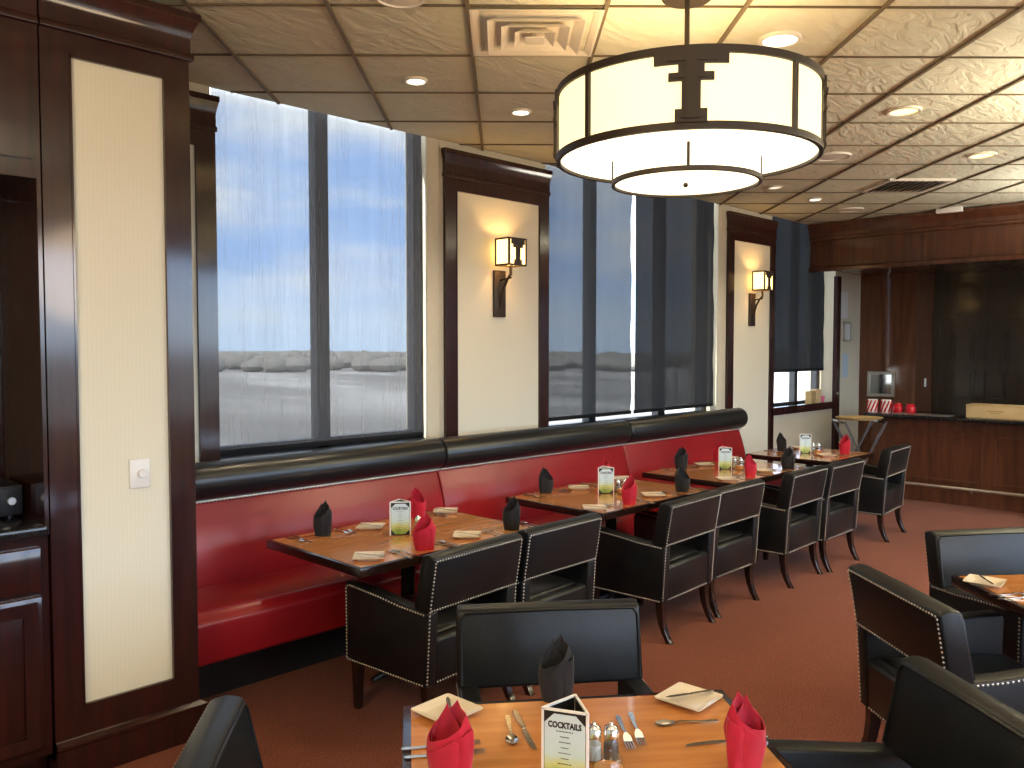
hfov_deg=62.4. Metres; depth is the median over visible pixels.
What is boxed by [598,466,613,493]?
menu stand
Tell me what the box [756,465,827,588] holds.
chair
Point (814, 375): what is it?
window
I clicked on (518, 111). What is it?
recessed light
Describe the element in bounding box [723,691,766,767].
folded napkin
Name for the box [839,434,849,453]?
folded napkin
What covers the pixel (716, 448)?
folded napkin
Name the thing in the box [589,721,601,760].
shaker
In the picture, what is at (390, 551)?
fork
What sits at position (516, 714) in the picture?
knife
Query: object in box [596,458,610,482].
folded napkin
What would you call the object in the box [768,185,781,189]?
recessed light
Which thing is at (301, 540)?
spoon
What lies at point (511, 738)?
spoon
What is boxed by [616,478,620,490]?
shaker
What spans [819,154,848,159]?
grille
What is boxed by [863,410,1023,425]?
countertop
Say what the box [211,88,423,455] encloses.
roller shade
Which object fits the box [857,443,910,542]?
chair
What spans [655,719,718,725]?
spoon
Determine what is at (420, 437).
window
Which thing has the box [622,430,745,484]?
cushion
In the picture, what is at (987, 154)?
recessed light
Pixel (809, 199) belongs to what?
recessed light
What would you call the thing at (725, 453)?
menu stand
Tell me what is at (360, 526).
bread plate
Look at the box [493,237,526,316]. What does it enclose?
wall sconce
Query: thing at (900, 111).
recessed light
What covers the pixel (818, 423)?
wall window
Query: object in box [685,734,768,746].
knife
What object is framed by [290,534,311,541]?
knife
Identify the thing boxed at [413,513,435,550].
folded napkin
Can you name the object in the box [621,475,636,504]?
folded napkin
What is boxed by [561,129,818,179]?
diffuser
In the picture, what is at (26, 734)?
hutch
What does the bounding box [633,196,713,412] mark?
roller shade
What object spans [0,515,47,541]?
countertop
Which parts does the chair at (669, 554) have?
leg, armrest, leg, nailhead trim, leg, seat, armrest, backrest, panel, leg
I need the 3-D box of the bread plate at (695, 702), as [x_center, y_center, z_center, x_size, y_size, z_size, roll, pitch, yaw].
[0.501,0.891,2.392,0.144,0.017,0.144,2,3,41]
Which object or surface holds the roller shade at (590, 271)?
attached to the wall window at (818, 423)
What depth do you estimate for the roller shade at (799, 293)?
10.25 m
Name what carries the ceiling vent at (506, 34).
in the ceiling
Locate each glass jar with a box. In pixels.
[594,760,622,767]
[735,465,742,468]
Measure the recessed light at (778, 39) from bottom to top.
0.018 m
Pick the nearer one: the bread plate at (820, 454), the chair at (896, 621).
the chair at (896, 621)
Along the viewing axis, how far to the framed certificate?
11.23 m
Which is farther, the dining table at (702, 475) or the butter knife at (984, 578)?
the dining table at (702, 475)
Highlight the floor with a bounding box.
[114,499,1023,767]
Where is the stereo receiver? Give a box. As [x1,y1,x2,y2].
[0,477,22,517]
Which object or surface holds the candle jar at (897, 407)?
on the bar counter at (959, 459)
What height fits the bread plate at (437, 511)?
0.017 m
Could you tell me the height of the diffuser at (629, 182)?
0.004 m
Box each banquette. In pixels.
[195,438,445,698]
[437,419,657,535]
[622,408,781,488]
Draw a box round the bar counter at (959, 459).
[863,410,1023,512]
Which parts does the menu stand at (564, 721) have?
panel, panel, panel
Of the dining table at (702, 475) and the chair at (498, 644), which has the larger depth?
the dining table at (702, 475)
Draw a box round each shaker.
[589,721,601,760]
[603,721,618,760]
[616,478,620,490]
[732,457,736,467]
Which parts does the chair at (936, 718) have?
armrest, backrest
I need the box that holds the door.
[939,317,1021,412]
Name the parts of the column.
crown moulding, panel, moulding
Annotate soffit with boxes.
[807,202,1023,274]
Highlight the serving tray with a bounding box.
[835,415,883,420]
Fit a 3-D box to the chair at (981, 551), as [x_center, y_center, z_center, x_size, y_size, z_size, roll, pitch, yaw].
[2.434,1.156,3.977,0.661,0.840,0.664,0,3,-10]
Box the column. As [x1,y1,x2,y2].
[37,0,207,767]
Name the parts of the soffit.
crown moulding, moulding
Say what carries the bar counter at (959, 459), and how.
on the floor
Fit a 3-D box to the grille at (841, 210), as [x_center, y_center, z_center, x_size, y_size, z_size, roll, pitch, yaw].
[3.686,-1.894,9.188,0.229,0.017,0.229,2,4,44]
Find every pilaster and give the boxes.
[189,90,219,461]
[441,147,552,436]
[725,211,778,462]
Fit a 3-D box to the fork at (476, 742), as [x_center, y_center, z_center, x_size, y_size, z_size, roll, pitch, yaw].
[-0.178,0.905,2.122,0.198,0.010,0.023,0,3,-10]
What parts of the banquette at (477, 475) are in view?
nailhead trim, seat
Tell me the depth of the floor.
4.62 m
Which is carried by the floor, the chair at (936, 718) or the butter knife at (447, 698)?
the chair at (936, 718)
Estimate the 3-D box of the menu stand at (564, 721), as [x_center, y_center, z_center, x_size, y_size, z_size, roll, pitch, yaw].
[0.136,0.828,1.968,0.113,0.179,0.098,1,3,19]
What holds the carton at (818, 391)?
on the window at (814, 375)
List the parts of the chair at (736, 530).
armrest, nailhead trim, leg, seat, panel, backrest, armrest, leg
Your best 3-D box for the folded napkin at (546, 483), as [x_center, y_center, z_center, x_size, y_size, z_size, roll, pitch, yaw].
[0.234,0.659,5.799,0.105,0.181,0.067,0,3,-2]
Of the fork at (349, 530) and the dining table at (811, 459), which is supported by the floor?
the dining table at (811, 459)
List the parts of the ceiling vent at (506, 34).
plate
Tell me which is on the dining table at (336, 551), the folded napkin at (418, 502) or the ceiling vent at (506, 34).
the folded napkin at (418, 502)
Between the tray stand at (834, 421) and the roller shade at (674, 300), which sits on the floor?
the tray stand at (834, 421)
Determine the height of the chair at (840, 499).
0.840 m
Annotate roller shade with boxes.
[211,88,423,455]
[545,164,631,421]
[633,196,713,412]
[772,216,824,372]
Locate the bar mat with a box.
[893,412,954,416]
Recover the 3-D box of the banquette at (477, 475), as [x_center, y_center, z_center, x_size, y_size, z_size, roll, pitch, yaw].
[0.357,0.905,6.435,0.790,1.125,2.092,2,4,44]
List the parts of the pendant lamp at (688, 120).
stem, lamp shade, frame, lamp shade, drum frame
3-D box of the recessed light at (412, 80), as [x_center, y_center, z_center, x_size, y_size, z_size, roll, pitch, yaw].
[-0.539,-1.701,4.746,0.131,0.018,0.131,2,4,44]
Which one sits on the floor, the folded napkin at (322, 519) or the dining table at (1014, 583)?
the dining table at (1014, 583)
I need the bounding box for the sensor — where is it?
[936,206,962,213]
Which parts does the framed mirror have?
glass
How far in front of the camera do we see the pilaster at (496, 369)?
6.50 m
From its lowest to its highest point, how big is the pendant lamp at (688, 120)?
0.806 m
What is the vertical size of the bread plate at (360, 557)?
0.017 m
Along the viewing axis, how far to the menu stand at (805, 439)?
7.97 m
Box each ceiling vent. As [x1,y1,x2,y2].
[469,9,604,56]
[861,178,956,192]
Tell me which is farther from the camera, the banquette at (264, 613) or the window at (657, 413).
the window at (657, 413)
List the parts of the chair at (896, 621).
leg, panel, backrest, armrest, seat, armrest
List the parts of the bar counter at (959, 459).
panel, foot rail, panel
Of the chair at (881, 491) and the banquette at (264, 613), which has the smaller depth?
the banquette at (264, 613)
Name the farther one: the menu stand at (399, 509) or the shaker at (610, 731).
the menu stand at (399, 509)
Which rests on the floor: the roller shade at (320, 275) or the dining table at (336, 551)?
the dining table at (336, 551)
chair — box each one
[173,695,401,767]
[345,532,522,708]
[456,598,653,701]
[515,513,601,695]
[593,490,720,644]
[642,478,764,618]
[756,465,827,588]
[763,458,864,572]
[768,656,1023,767]
[848,564,1023,741]
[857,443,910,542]
[924,527,1023,664]
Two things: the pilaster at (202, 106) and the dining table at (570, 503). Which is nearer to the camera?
the pilaster at (202, 106)
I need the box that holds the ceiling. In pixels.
[150,0,1023,224]
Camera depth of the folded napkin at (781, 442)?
8.17 m
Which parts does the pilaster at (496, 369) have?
crown moulding, panel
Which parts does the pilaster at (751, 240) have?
panel, crown moulding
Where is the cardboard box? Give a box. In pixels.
[965,403,1023,419]
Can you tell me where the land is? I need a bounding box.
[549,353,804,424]
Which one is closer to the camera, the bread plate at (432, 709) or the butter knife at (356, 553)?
the bread plate at (432, 709)
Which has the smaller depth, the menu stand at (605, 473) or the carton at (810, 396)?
the menu stand at (605, 473)
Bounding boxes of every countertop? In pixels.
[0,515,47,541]
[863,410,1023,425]
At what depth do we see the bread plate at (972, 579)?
3.59 m
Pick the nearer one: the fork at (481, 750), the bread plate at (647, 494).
the fork at (481, 750)
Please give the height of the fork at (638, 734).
0.010 m
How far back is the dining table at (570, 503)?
5.60 m
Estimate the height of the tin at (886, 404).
0.150 m
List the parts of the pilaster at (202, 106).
panel, crown moulding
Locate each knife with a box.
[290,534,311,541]
[356,553,383,555]
[435,543,454,547]
[446,697,450,707]
[512,710,536,749]
[666,689,713,697]
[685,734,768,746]
[979,575,993,584]
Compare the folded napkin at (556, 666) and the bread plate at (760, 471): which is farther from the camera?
the bread plate at (760, 471)
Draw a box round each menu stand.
[389,499,410,535]
[541,694,588,767]
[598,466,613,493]
[718,446,731,468]
[799,433,810,452]
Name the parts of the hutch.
panel, crown moulding, drawer, door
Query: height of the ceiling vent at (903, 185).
0.029 m
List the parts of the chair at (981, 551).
backrest, armrest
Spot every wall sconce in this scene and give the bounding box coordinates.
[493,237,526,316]
[748,270,773,325]
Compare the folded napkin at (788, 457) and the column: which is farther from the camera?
the folded napkin at (788, 457)
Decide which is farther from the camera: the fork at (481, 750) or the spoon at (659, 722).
the spoon at (659, 722)
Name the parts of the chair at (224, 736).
backrest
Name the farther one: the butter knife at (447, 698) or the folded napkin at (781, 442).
the folded napkin at (781, 442)
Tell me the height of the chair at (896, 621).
0.840 m
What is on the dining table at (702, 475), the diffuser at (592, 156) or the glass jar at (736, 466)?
the glass jar at (736, 466)
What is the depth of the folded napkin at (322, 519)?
4.48 m
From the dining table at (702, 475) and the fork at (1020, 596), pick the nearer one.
the fork at (1020, 596)
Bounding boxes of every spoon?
[285,537,305,541]
[438,540,458,545]
[505,715,518,743]
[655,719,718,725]
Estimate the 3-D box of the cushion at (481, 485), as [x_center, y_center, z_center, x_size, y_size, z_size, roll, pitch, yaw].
[0.184,0.783,6.600,0.305,0.555,2.092,2,4,44]
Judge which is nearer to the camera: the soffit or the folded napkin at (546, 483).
the folded napkin at (546, 483)
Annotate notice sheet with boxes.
[841,292,847,317]
[842,354,848,377]
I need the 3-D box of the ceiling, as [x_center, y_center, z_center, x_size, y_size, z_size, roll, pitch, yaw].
[3.425,-1.706,3.363,9.512,0.140,15.300,2,4,44]
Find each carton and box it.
[805,391,815,403]
[811,389,820,402]
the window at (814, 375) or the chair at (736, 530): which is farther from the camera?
the window at (814, 375)
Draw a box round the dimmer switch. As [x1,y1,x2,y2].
[129,458,149,488]
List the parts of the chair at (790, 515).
armrest, leg, armrest, nailhead trim, seat, backrest, panel, leg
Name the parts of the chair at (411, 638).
leg, armrest, leg, seat, panel, backrest, armrest, leg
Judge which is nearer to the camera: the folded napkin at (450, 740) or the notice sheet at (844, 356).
the folded napkin at (450, 740)
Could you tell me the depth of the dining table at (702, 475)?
6.70 m
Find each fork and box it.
[335,527,356,532]
[388,550,412,558]
[391,549,419,556]
[401,739,480,750]
[405,748,485,758]
[616,715,635,748]
[628,712,646,745]
[988,592,1023,594]
[997,596,1023,599]
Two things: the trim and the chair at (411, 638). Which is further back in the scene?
the trim
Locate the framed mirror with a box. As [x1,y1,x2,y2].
[867,371,894,396]
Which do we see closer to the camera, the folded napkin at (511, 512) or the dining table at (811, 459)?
the folded napkin at (511, 512)
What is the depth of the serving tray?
9.41 m
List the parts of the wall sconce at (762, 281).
plate, arm, glass panel, lantern frame, glass panel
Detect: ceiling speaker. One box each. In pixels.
[376,0,425,8]
[818,152,851,160]
[838,207,863,211]
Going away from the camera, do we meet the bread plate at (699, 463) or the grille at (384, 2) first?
the grille at (384, 2)
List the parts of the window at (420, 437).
sill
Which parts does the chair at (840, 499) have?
leg, armrest, nailhead trim, leg, seat, panel, backrest, armrest, leg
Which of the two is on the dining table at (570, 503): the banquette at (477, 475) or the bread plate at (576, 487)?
the bread plate at (576, 487)
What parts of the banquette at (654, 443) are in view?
nailhead trim, seat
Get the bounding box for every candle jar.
[892,403,902,412]
[905,404,915,412]
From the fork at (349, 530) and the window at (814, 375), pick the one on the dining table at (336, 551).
the fork at (349, 530)
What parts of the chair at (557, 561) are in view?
armrest, leg, seat, panel, nailhead trim, backrest, armrest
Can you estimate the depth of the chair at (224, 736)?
2.05 m
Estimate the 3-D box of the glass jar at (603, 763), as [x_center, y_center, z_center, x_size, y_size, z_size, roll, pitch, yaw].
[0.223,0.870,1.951,0.074,0.098,0.074,2,4,44]
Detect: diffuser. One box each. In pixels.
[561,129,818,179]
[615,170,757,194]
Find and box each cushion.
[196,471,443,587]
[437,445,628,520]
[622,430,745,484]
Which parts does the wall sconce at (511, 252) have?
plate, glass panel, arm, lantern frame, glass panel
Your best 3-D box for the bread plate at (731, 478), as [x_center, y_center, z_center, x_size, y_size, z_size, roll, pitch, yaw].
[1.623,0.716,6.363,0.144,0.017,0.144,0,3,-3]
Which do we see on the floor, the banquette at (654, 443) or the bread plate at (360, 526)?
the banquette at (654, 443)
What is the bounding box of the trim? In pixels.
[931,270,1023,411]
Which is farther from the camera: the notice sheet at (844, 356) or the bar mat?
the notice sheet at (844, 356)
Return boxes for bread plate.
[352,551,384,560]
[355,523,385,529]
[411,693,482,720]
[433,507,457,513]
[452,531,480,538]
[568,485,588,489]
[582,504,606,510]
[614,476,628,479]
[641,492,665,496]
[655,682,722,711]
[694,462,714,465]
[716,476,739,480]
[757,468,774,472]
[816,453,836,456]
[963,574,1006,587]
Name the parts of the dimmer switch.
knob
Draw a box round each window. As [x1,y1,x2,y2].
[189,82,862,466]
[220,196,425,459]
[549,407,704,426]
[774,371,818,406]
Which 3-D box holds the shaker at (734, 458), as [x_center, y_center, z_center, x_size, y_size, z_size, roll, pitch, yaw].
[1.840,0.649,6.984,0.042,0.096,0.042,2,4,44]
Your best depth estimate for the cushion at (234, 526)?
4.86 m
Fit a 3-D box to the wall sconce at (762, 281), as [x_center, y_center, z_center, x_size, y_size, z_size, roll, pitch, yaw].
[2.730,-0.937,9.296,0.216,0.595,0.194,2,4,44]
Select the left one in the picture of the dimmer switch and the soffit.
the dimmer switch
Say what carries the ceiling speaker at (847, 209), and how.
attached to the ceiling
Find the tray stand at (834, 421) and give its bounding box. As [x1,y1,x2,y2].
[832,419,887,463]
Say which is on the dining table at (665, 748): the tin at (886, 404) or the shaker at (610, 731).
the shaker at (610, 731)
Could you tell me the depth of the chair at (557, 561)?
4.44 m
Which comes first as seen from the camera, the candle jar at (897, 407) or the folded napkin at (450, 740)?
the folded napkin at (450, 740)
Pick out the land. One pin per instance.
(781, 379)
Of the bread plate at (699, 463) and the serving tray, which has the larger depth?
the serving tray
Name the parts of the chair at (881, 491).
armrest, leg, armrest, nailhead trim, panel, backrest, leg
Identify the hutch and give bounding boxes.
[0,0,52,767]
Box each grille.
[381,0,421,5]
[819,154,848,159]
[840,209,861,211]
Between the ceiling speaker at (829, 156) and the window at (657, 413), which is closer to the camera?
the ceiling speaker at (829, 156)
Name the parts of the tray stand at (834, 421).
leg frame, leg frame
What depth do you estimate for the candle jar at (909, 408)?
9.70 m
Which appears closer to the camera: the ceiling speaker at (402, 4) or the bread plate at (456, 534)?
the ceiling speaker at (402, 4)
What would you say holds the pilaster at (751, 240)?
attached to the wall window at (818, 423)
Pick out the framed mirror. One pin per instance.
(879, 383)
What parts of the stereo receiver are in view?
panel, knob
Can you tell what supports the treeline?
on the land
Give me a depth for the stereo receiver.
3.43 m
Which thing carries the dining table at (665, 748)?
on the floor
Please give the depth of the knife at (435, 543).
4.25 m
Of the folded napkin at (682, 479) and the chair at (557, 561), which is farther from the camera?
the folded napkin at (682, 479)
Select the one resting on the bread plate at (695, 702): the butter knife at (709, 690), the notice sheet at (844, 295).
the butter knife at (709, 690)
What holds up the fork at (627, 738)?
on the dining table at (665, 748)
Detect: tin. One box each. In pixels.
[867,399,878,411]
[880,399,891,412]
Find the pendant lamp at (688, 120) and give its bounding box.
[553,0,828,197]
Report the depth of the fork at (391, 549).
4.11 m
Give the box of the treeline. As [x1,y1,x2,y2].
[631,353,634,371]
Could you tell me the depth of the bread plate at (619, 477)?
6.45 m
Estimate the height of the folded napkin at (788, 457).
0.184 m
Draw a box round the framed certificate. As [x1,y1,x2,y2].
[843,322,851,341]
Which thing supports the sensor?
attached to the ceiling
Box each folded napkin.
[313,500,331,535]
[408,487,425,517]
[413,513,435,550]
[426,700,473,767]
[502,495,520,530]
[538,467,553,493]
[539,634,573,702]
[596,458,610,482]
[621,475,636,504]
[674,446,687,468]
[675,466,689,491]
[713,440,723,461]
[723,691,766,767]
[744,454,756,476]
[776,432,786,450]
[781,447,794,468]
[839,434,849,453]
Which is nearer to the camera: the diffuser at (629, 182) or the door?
the diffuser at (629, 182)
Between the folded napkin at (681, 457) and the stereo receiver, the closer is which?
the stereo receiver
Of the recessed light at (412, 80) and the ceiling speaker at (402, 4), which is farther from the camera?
the recessed light at (412, 80)
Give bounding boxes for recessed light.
[404,76,427,85]
[511,108,530,115]
[758,31,802,48]
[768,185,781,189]
[808,198,821,200]
[886,105,921,116]
[967,151,996,158]
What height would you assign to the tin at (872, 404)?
0.150 m
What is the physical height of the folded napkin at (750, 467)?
0.181 m
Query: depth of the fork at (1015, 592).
3.42 m
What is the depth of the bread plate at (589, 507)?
5.23 m
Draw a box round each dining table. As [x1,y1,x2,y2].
[267,510,529,682]
[402,689,792,767]
[506,479,710,606]
[642,460,809,564]
[746,446,872,466]
[951,574,1023,617]
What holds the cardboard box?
on the bar counter at (959, 459)
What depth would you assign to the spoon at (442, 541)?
4.31 m
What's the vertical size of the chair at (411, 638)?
0.840 m
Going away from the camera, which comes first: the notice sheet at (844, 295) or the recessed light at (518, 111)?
the recessed light at (518, 111)
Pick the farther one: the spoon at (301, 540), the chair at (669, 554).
the chair at (669, 554)
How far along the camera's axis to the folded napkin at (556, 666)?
2.38 m
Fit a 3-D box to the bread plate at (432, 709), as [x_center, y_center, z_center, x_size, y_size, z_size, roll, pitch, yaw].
[-0.178,0.894,2.311,0.144,0.017,0.144,2,3,42]

